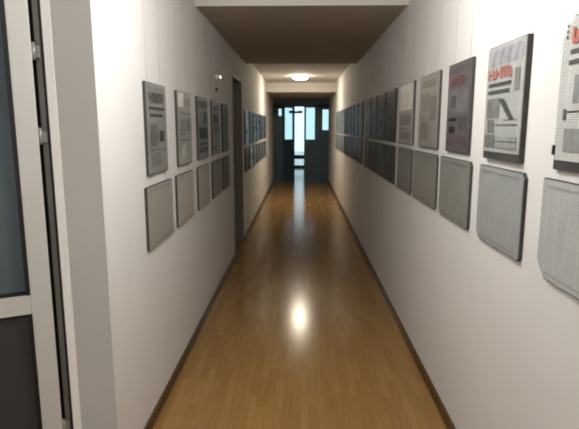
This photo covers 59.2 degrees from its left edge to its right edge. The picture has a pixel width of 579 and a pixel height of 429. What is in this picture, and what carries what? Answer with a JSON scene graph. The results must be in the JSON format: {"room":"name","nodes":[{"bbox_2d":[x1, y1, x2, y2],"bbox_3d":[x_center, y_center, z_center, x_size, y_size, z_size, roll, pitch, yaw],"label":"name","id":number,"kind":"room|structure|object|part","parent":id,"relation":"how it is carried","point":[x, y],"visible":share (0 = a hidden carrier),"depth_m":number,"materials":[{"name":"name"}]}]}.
{"room":"corridor","nodes":[
{"label":"corridor","id":0,"kind":"room"},
{"bbox_2d":[49,0,272,428],"bbox_3d":[-0.696,-1.246,8.396,0.156,2.800,12.863,0,10,1],"label":"wall","id":1,"kind":"structure","parent":0,"point":[136,311],"depth_m":2.45,"materials":[{"name":"white paint"}]},
{"bbox_2d":[142,1,167,175],"bbox_3d":[-0.731,-0.836,2.746,0.023,1.223,0.382,0,10,1],"label":"panel","id":2,"kind":"object","parent":1,"relation":"attached to","point":[154,101],"visible":1,"depth_m":2.75,"materials":[{"name":"grey paper"}]},
{"bbox_2d":[144,177,173,251],"bbox_3d":[-0.733,-0.037,2.898,0.019,0.383,0.510,0,10,1],"label":"text panel","id":3,"kind":"object","parent":1,"relation":"attached to","point":[158,197],"visible":1,"depth_m":2.83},
{"bbox_2d":[174,2,191,165],"bbox_3d":[-0.718,-0.950,3.411,0.020,1.223,0.403,0,10,1],"label":"panel","id":4,"kind":"object","parent":1,"relation":"attached to","point":[182,100],"visible":1,"depth_m":3.41,"materials":[{"name":"grey paper"}]},
{"bbox_2d":[175,170,194,227],"bbox_3d":[-0.719,-0.144,3.521,0.019,0.383,0.485,0,10,1],"label":"text panel","id":5,"kind":"object","parent":1,"relation":"attached to","point":[184,183],"visible":1,"depth_m":3.46,"materials":[{"name":"grey paper"}]},
{"bbox_2d":[194,4,208,159],"bbox_3d":[-0.704,-1.030,4.061,0.020,1.160,0.420,0,10,1],"label":"panel","id":6,"kind":"object","parent":1,"relation":"attached to","point":[201,112],"visible":1,"depth_m":4.04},
{"bbox_2d":[196,163,209,210],"bbox_3d":[-0.704,-0.259,4.184,0.019,0.383,0.460,0,10,1],"label":"text panel","id":7,"kind":"object","parent":1,"relation":"attached to","point":[203,179],"visible":1,"depth_m":4.13,"materials":[{"name":"grey paper"}]},
{"bbox_2d":[144,180,273,428],"bbox_3d":[-0.611,0.103,8.629,0.014,0.062,12.860,0,10,1],"label":"baseboard","id":8,"kind":"structure","parent":1,"relation":"attached to","point":[149,425],"depth_m":3.65,"materials":[{"name":"brown wood"}]},
{"bbox_2d":[210,36,220,154],"bbox_3d":[-0.689,-1.142,4.706,0.020,1.160,0.430,0,10,1],"label":"panel","id":9,"kind":"object","parent":1,"relation":"attached to","point":[214,106],"visible":1,"depth_m":4.69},
{"bbox_2d":[211,155,221,198],"bbox_3d":[-0.689,-0.371,4.834,0.019,0.383,0.480,0,10,1],"label":"text panel","id":10,"kind":"object","parent":1,"relation":"attached to","point":[216,175],"visible":1,"depth_m":4.77,"materials":[{"name":"grey paper"}]},
{"bbox_2d":[215,74,220,90],"bbox_3d":[-0.671,-1.242,4.805,0.050,0.159,0.052,0,10,1],"label":"wall sensor","id":11,"kind":"object","parent":1,"relation":"attached to","point":[217,76],"visible":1,"depth_m":4.78,"materials":[{"name":"white plastic"}]},
{"bbox_2d":[220,34,228,151],"bbox_3d":[-0.676,-1.241,5.282,0.020,1.160,0.400,0,10,1],"label":"panel","id":12,"kind":"object","parent":1,"relation":"attached to","point":[224,108],"visible":1,"depth_m":5.26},
{"bbox_2d":[221,155,229,190],"bbox_3d":[-0.676,-0.471,5.415,0.019,0.383,0.440,0,10,1],"label":"text panel","id":13,"kind":"object","parent":1,"relation":"attached to","point":[225,160],"visible":1,"depth_m":5.34,"materials":[{"name":"grey paper"}]},
{"bbox_2d":[232,74,243,253],"bbox_3d":[-0.731,-0.627,6.577,0.155,2.200,0.920,0,10,1],"label":"door","id":14,"kind":"structure","parent":1,"relation":"in","point":[236,83],"depth_m":6.97,"materials":[{"name":"grey paint"}]},
{"bbox_2d":[244,71,248,144],"bbox_3d":[-0.628,-1.605,7.391,0.020,1.160,0.480,0,10,1],"label":"panel","id":15,"kind":"object","parent":1,"relation":"attached to","point":[246,116],"visible":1,"depth_m":7.36,"materials":[{"name":"grey"}]},
{"bbox_2d":[244,144,248,171],"bbox_3d":[-0.629,-0.835,7.523,0.019,0.383,0.500,0,10,1],"label":"text panel","id":16,"kind":"object","parent":1,"relation":"attached to","point":[246,150],"visible":1,"depth_m":7.39,"materials":[{"name":"grey"}]},
{"bbox_2d":[248,111,252,142],"bbox_3d":[-0.614,-1.772,8.021,0.020,1.275,0.480,0,10,1],"label":"panel","id":17,"kind":"object","parent":1,"relation":"attached to","point":[250,114],"visible":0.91,"depth_m":7.97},
{"bbox_2d":[249,146,252,168],"bbox_3d":[-0.614,-0.945,8.164,0.019,0.383,0.500,0,10,1],"label":"text panel","id":18,"kind":"object","parent":1,"relation":"attached to","point":[250,147],"visible":0.99,"depth_m":8.10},
{"bbox_2d":[252,64,255,141],"bbox_3d":[-0.600,-1.883,8.662,0.020,1.275,0.480,0,10,1],"label":"panel","id":19,"kind":"object","parent":1,"relation":"attached to","point":[254,114],"visible":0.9,"depth_m":8.64,"materials":[{"name":"grey"}]},
{"bbox_2d":[253,143,256,165],"bbox_3d":[-0.600,-1.056,8.804,0.019,0.383,0.500,0,10,1],"label":"text panel","id":20,"kind":"object","parent":1,"relation":"attached to","point":[254,146],"visible":0.99,"depth_m":8.67,"materials":[{"name":"grey"}]},
{"bbox_2d":[256,70,258,140],"bbox_3d":[-0.585,-1.993,9.302,0.020,1.275,0.480,0,10,1],"label":"panel","id":21,"kind":"object","parent":1,"relation":"attached to","point":[257,115],"visible":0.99,"depth_m":9.24,"materials":[{"name":"grey"}]},
{"bbox_2d":[256,143,259,162],"bbox_3d":[-0.585,-1.166,9.445,0.019,0.383,0.500,0,10,1],"label":"text panel","id":22,"kind":"object","parent":1,"relation":"attached to","point":[257,145],"visible":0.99,"depth_m":9.27,"materials":[{"name":"grey"}]},
{"bbox_2d":[259,90,261,139],"bbox_3d":[-0.571,-2.104,9.942,0.020,1.275,0.480,0,10,1],"label":"panel","id":23,"kind":"object","parent":1,"relation":"attached to","point":[260,116],"visible":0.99,"depth_m":9.91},
{"bbox_2d":[259,142,261,159],"bbox_3d":[-0.571,-1.277,10.085,0.019,0.383,0.500,0,10,1],"label":"text panel","id":24,"kind":"object","parent":1,"relation":"attached to","point":[260,143],"visible":0.88,"depth_m":9.95,"materials":[{"name":"grey"}]},
{"bbox_2d":[262,115,263,138],"bbox_3d":[-0.556,-2.214,10.583,0.020,1.275,0.480,0,10,1],"label":"panel","id":25,"kind":"object","parent":1,"relation":"attached to","point":[262,115],"visible":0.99,"depth_m":10.46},
{"bbox_2d":[262,141,263,157],"bbox_3d":[-0.556,-1.387,10.725,0.019,0.383,0.500,0,10,1],"label":"text panel","id":26,"kind":"object","parent":1,"relation":"attached to","point":[263,141],"visible":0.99,"depth_m":10.74,"materials":[{"name":"grey"}]},
{"bbox_2d":[264,116,265,137],"bbox_3d":[-0.542,-2.325,11.223,0.020,1.275,0.480,0,10,1],"label":"panel","id":27,"kind":"object","parent":1,"relation":"attached to","point":[264,116],"visible":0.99,"depth_m":11.19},
{"bbox_2d":[264,140,265,156],"bbox_3d":[-0.542,-1.498,11.366,0.019,0.383,0.500,0,10,1],"label":"text panel","id":28,"kind":"object","parent":1,"relation":"attached to","point":[265,140],"visible":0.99,"depth_m":11.25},
{"bbox_2d":[153,168,446,428],"bbox_3d":[-0.396,0.060,9.357,4.400,0.100,21.800,0,10,1],"label":"floor","id":29,"kind":"structure","parent":0,"point":[300,332],"depth_m":3.80,"materials":[{"name":"brown wood"}]},
{"bbox_2d":[289,111,303,167],"bbox_3d":[0.444,-3.055,19.766,2.600,2.500,0.125,0,10,1],"label":"window","id":30,"kind":"structure","parent":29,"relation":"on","point":[296,156],"depth_m":19.91,"materials":[{"name":"metal"}]},
{"bbox_2d":[266,81,335,98],"bbox_3d":[0.273,-3.294,13.133,1.866,0.455,2.910,0,10,1],"label":"ceiling","id":31,"kind":"structure","parent":0,"point":[275,95],"depth_m":12.70,"materials":[{"name":"paint"}]},
{"bbox_2d":[253,64,349,80],"bbox_3d":[0.193,-2.794,9.547,1.866,0.220,4.330,0,10,1],"label":"ceiling","id":32,"kind":"structure","parent":0,"point":[269,72],"depth_m":9.60,"materials":[{"name":"paint"}]},
{"bbox_2d":[292,75,308,79],"bbox_3d":[0.219,-2.793,10.425,0.350,0.080,0.350,0,10,1],"label":"ceiling lamp","id":33,"kind":"object","parent":32,"relation":"attached to","point":[297,77],"visible":1,"depth_m":10.32,"materials":[{"name":"white glass"}]},
{"bbox_2d":[196,5,407,63],"bbox_3d":[0.104,-2.060,5.631,1.866,0.335,3.640,0,10,1],"label":"ceiling","id":34,"kind":"structure","parent":0,"point":[257,34],"depth_m":4.93,"materials":[{"name":"paint"}]},
{"bbox_2d":[328,0,578,428],"bbox_3d":[1.022,-0.922,6.517,0.140,2.800,16.600,0,10,1],"label":"wall","id":35,"kind":"structure","parent":0,"point":[497,342],"depth_m":2.39,"materials":[{"name":"white paint"}]},
{"bbox_2d":[273,99,328,181],"bbox_3d":[0.332,-2.146,14.777,1.612,2.405,0.060,0,10,1],"label":"door frame","id":36,"kind":"structure","parent":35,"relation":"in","point":[322,144],"depth_m":14.73,"materials":[{"name":"metal"}]},
{"bbox_2d":[283,107,294,181],"bbox_3d":[-0.025,-2.071,14.937,0.400,2.198,0.138,-7,12,-34],"label":"door","id":37,"kind":"structure","parent":36,"relation":"attached to","point":[288,144],"depth_m":14.97,"materials":[{"name":"metal"}]},
{"bbox_3d":[-0.025,-1.617,15.016,0.290,1.040,0.024,-7,12,-34],"label":"panel","id":38,"kind":"part","parent":37,"relation":"part of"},
{"bbox_2d":[304,107,316,181],"bbox_3d":[0.602,-2.045,14.788,0.360,2.198,0.138,0,10,1],"label":"door","id":39,"kind":"structure","parent":36,"relation":"attached to","point":[309,144],"depth_m":14.82,"materials":[{"name":"metal"}]},
{"bbox_3d":[0.602,-1.591,14.866,0.250,1.040,0.024,0,10,1],"label":"panel","id":40,"kind":"part","parent":39,"relation":"part of","materials":[{"name":"black"}]},
{"bbox_2d":[266,83,335,91],"bbox_3d":[0.268,-2.920,11.715,1.612,0.209,0.012,0,10,1],"label":"beam","id":41,"kind":"structure","parent":35,"relation":"attached to","point":[270,87],"depth_m":11.71,"materials":[{"name":"paint"}]},
{"bbox_2d":[195,0,408,5],"bbox_3d":[0.090,-1.613,3.855,1.612,0.067,0.012,0,10,1],"label":"trim","id":42,"kind":"structure","parent":35,"relation":"attached to","point":[197,2],"depth_m":3.85,"materials":[{"name":"paint"}]},
{"bbox_2d":[336,112,337,132],"bbox_3d":[1.053,-2.395,11.271,0.018,1.152,0.470,0,10,1],"label":"panel","id":43,"kind":"object","parent":35,"relation":"attached to","point":[336,112],"visible":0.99,"depth_m":11.14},
{"bbox_2d":[337,133,339,149],"bbox_3d":[1.040,-1.546,10.809,0.017,0.348,0.490,0,10,1],"label":"text panel","id":44,"kind":"object","parent":35,"relation":"attached to","point":[338,136],"visible":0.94,"depth_m":10.73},
{"bbox_2d":[338,111,339,132],"bbox_3d":[1.040,-2.293,10.680,0.018,1.152,0.470,0,10,1],"label":"panel","id":45,"kind":"object","parent":35,"relation":"attached to","point":[338,111],"visible":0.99,"depth_m":10.63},
{"bbox_2d":[339,135,341,151],"bbox_3d":[1.027,-1.444,10.218,0.017,0.348,0.490,0,10,1],"label":"text panel","id":46,"kind":"object","parent":35,"relation":"attached to","point":[340,141],"visible":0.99,"depth_m":10.18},
{"bbox_2d":[340,74,342,132],"bbox_3d":[1.026,-2.191,10.089,0.018,1.152,0.470,0,10,1],"label":"panel","id":47,"kind":"object","parent":35,"relation":"attached to","point":[341,74],"visible":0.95,"depth_m":9.96,"materials":[{"name":"grey"}]},
{"bbox_2d":[342,135,344,152],"bbox_3d":[1.014,-1.343,9.627,0.017,0.348,0.490,0,10,1],"label":"text panel","id":48,"kind":"object","parent":35,"relation":"attached to","point":[343,136],"visible":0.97,"depth_m":9.47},
{"bbox_2d":[342,69,345,133],"bbox_3d":[1.013,-2.089,9.498,0.018,1.152,0.470,0,10,1],"label":"panel","id":49,"kind":"object","parent":35,"relation":"attached to","point":[343,110],"visible":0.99,"depth_m":9.48,"materials":[{"name":"grey"}]},
{"bbox_2d":[344,135,346,154],"bbox_3d":[1.000,-1.240,9.031,0.017,0.348,0.480,0,10,1],"label":"text panel","id":50,"kind":"object","parent":35,"relation":"attached to","point":[345,140],"visible":0.88,"depth_m":9.04,"materials":[{"name":"grey paper"}]},
{"bbox_2d":[345,65,348,133],"bbox_3d":[1.000,-1.987,8.902,0.018,1.152,0.460,0,10,1],"label":"panel","id":51,"kind":"object","parent":35,"relation":"attached to","point":[346,109],"visible":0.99,"depth_m":8.86,"materials":[{"name":"grey"}]},
{"bbox_2d":[347,136,349,156],"bbox_3d":[0.988,-1.145,8.484,0.017,0.348,0.470,0,10,1],"label":"text panel","id":52,"kind":"object","parent":35,"relation":"attached to","point":[348,137],"visible":0.82,"depth_m":8.47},
{"bbox_2d":[347,67,351,134],"bbox_3d":[0.988,-1.892,8.355,0.018,1.152,0.450,0,10,1],"label":"panel","id":53,"kind":"object","parent":35,"relation":"attached to","point":[349,108],"visible":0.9,"depth_m":8.31,"materials":[{"name":"grey"}]},
{"bbox_2d":[350,137,353,158],"bbox_3d":[0.976,-1.052,7.942,0.017,0.348,0.470,0,10,1],"label":"text panel","id":54,"kind":"object","parent":35,"relation":"attached to","point":[351,138],"visible":1,"depth_m":7.82,"materials":[{"name":"grey"}]},
{"bbox_2d":[351,87,354,134],"bbox_3d":[0.975,-1.799,7.813,0.018,1.152,0.450,0,10,1],"label":"panel","id":55,"kind":"object","parent":35,"relation":"attached to","point":[353,106],"visible":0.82,"depth_m":7.82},
{"bbox_2d":[354,137,357,160],"bbox_3d":[0.963,-0.958,7.400,0.017,0.348,0.470,0,10,1],"label":"text panel","id":56,"kind":"object","parent":35,"relation":"attached to","point":[355,139],"visible":0.96,"depth_m":7.38,"materials":[{"name":"grey"}]},
{"bbox_2d":[354,79,358,135],"bbox_3d":[0.963,-1.649,7.281,0.018,1.037,0.450,0,10,1],"label":"panel","id":57,"kind":"object","parent":35,"relation":"attached to","point":[356,115],"visible":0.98,"depth_m":7.26,"materials":[{"name":"grey"}]},
{"bbox_2d":[357,138,362,163],"bbox_3d":[0.951,-0.867,6.873,0.017,0.348,0.460,0,10,1],"label":"text panel","id":58,"kind":"object","parent":35,"relation":"attached to","point":[360,141],"visible":1,"depth_m":6.76,"materials":[{"name":"grey"}]},
{"bbox_2d":[358,69,363,136],"bbox_3d":[0.951,-1.558,6.754,0.018,1.037,0.440,0,10,1],"label":"panel","id":59,"kind":"object","parent":35,"relation":"attached to","point":[361,104],"visible":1,"depth_m":6.72,"materials":[{"name":"grey"}]},
{"bbox_2d":[364,140,369,168],"bbox_3d":[0.934,-0.738,6.124,0.017,0.348,0.500,0,10,1],"label":"text panel","id":60,"kind":"object","parent":35,"relation":"attached to","point":[366,142],"visible":0.94,"depth_m":6.06,"materials":[{"name":"grey"}]},
{"bbox_2d":[365,52,371,137],"bbox_3d":[0.934,-1.428,6.005,0.018,1.037,0.480,0,10,1],"label":"panel","id":61,"kind":"object","parent":35,"relation":"attached to","point":[368,103],"visible":0.99,"depth_m":5.98,"materials":[{"name":"grey"}]},
{"bbox_2d":[370,141,377,172],"bbox_3d":[0.923,-0.649,5.607,0.017,0.348,0.450,0,10,1],"label":"text panel","id":62,"kind":"object","parent":35,"relation":"attached to","point":[373,145],"visible":0.99,"depth_m":5.55,"materials":[{"name":"grey"}]},
{"bbox_2d":[371,53,378,138],"bbox_3d":[0.923,-1.339,5.488,0.018,1.037,0.430,0,10,1],"label":"panel","id":63,"kind":"object","parent":35,"relation":"attached to","point":[374,107],"visible":1,"depth_m":5.48,"materials":[{"name":"grey"}]},
{"bbox_2d":[376,143,385,177],"bbox_3d":[0.911,-0.561,5.100,0.017,0.348,0.460,0,10,1],"label":"text panel","id":64,"kind":"object","parent":35,"relation":"attached to","point":[380,162],"visible":0.99,"depth_m":5.06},
{"bbox_2d":[377,28,387,140],"bbox_3d":[0.911,-1.252,4.981,0.018,1.037,0.440,0,10,1],"label":"panel","id":65,"kind":"object","parent":35,"relation":"attached to","point":[382,98],"visible":0.99,"depth_m":4.95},
{"bbox_2d":[384,144,395,183],"bbox_3d":[0.899,-0.470,4.573,0.017,0.348,0.470,0,10,1],"label":"text panel","id":66,"kind":"object","parent":35,"relation":"attached to","point":[390,150],"visible":1,"depth_m":4.50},
{"bbox_2d":[328,180,455,428],"bbox_3d":[0.947,0.419,6.801,0.014,0.062,16.500,0,10,1],"label":"baseboard","id":67,"kind":"structure","parent":35,"relation":"attached to","point":[442,410],"depth_m":3.71,"materials":[{"name":"brown wood"}]},
{"bbox_2d":[386,35,397,141],"bbox_3d":[0.899,-1.161,4.454,0.018,1.037,0.450,0,10,1],"label":"panel","id":68,"kind":"object","parent":35,"relation":"attached to","point":[392,95],"visible":1,"depth_m":4.45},
{"bbox_2d":[396,147,412,194],"bbox_3d":[0.885,-0.361,3.937,0.017,0.348,0.520,0,10,1],"label":"text panel","id":69,"kind":"object","parent":35,"relation":"attached to","point":[404,155],"visible":1,"depth_m":3.87,"materials":[{"name":"grey paper"}]},
{"bbox_2d":[398,0,416,144],"bbox_3d":[0.885,-1.079,3.798,0.018,1.100,0.510,0,10,1],"label":"panel","id":70,"kind":"object","parent":35,"relation":"attached to","point":[407,91],"visible":1,"depth_m":3.78,"materials":[{"name":"grey paper"}]},
{"bbox_2d":[412,149,438,209],"bbox_3d":[0.871,-0.251,3.299,0.017,0.348,0.615,0,10,1],"label":"text panel","id":71,"kind":"object","parent":35,"relation":"attached to","point":[425,165],"visible":1,"depth_m":3.23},
{"bbox_2d":[418,0,442,148],"bbox_3d":[0.869,-0.963,3.123,0.018,1.100,0.480,0,10,1],"label":"panel","id":72,"kind":"object","parent":35,"relation":"attached to","point":[431,84],"visible":1,"depth_m":3.11,"materials":[{"name":"grey paper"}]},
{"bbox_2d":[438,156,472,229],"bbox_3d":[0.856,-0.140,2.659,0.017,0.348,0.515,0,10,1],"label":"text panel","id":73,"kind":"object","parent":35,"relation":"attached to","point":[456,175],"visible":1,"depth_m":2.59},
{"bbox_2d":[445,5,475,154],"bbox_3d":[0.854,-0.859,2.517,0.021,1.100,0.380,0,10,1],"label":"panel","id":74,"kind":"object","parent":35,"relation":"attached to","point":[461,86],"visible":1,"depth_m":2.52,"materials":[{"name":"paper"}]},
{"bbox_2d":[476,164,527,261],"bbox_3d":[0.843,-0.036,2.053,0.017,0.348,0.455,0,10,1],"label":"text panel","id":75,"kind":"object","parent":35,"relation":"attached to","point":[502,193],"visible":1,"depth_m":2.00,"materials":[{"name":"grey paper"}]},
{"bbox_2d":[483,0,533,163],"bbox_3d":[0.838,-0.757,1.931,0.027,1.100,0.370,0,10,1],"label":"panel","id":76,"kind":"object","parent":35,"relation":"attached to","point":[509,63],"visible":1,"depth_m":1.92,"materials":[{"name":"white paper"}]},
{"bbox_2d":[537,172,578,299],"bbox_3d":[0.829,0.069,1.447,0.017,0.348,0.485,0,10,1],"label":"text panel","id":77,"kind":"object","parent":35,"relation":"attached to","point":[558,243],"visible":1,"depth_m":1.56,"materials":[{"name":"grey paper"}]},
{"bbox_2d":[551,14,578,172],"bbox_3d":[0.827,-0.649,1.303,0.021,1.100,0.431,0,10,1],"label":"panel","id":78,"kind":"object","parent":35,"relation":"attached to","point":[565,149],"visible":1,"depth_m":1.50,"materials":[{"name":"white paper"}]},
{"bbox_3d":[-1.783,-0.167,2.143,1.740,2.800,0.120,0,10,1],"label":"wall","id":79,"kind":"structure","parent":0,"visible":0},
{"bbox_2d":[0,0,62,428],"bbox_3d":[-1.386,0.117,1.912,0.860,2.280,0.064,-5,11,-26],"label":"door","id":80,"kind":"structure","parent":79,"relation":"in","point":[29,380],"depth_m":2.05,"materials":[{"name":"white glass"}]},
{"bbox_3d":[-1.386,-0.284,1.843,0.676,1.266,0.016,-5,11,-26],"label":"glass pane","id":81,"kind":"part","parent":80,"relation":"part of","materials":[{"name":"glass"}]},
{"bbox_3d":[-1.386,0.781,2.027,0.676,0.688,0.024,-5,11,-26],"label":"panel","id":82,"kind":"part","parent":80,"relation":"part of","materials":[{"name":"black metal"}]},
{"bbox_2d":[27,0,81,428],"bbox_3d":[-1.424,0.053,2.163,1.018,2.360,0.140,0,10,1],"label":"door frame","id":83,"kind":"structure","parent":79,"relation":"attached to","point":[39,14],"depth_m":2.09,"materials":[{"name":"metal"}]},
{"label":"outside","id":84,"kind":"structure","parent":0,"visible":0},
{"bbox_2d":[295,151,303,164],"bbox_3d":[0.601,-2.953,26.933,16.000,0.100,13.900,0,10,1],"label":"ground","id":85,"kind":"structure","parent":84,"point":[297,161],"depth_m":25.03,"materials":[{"name":"white"}]}
]}

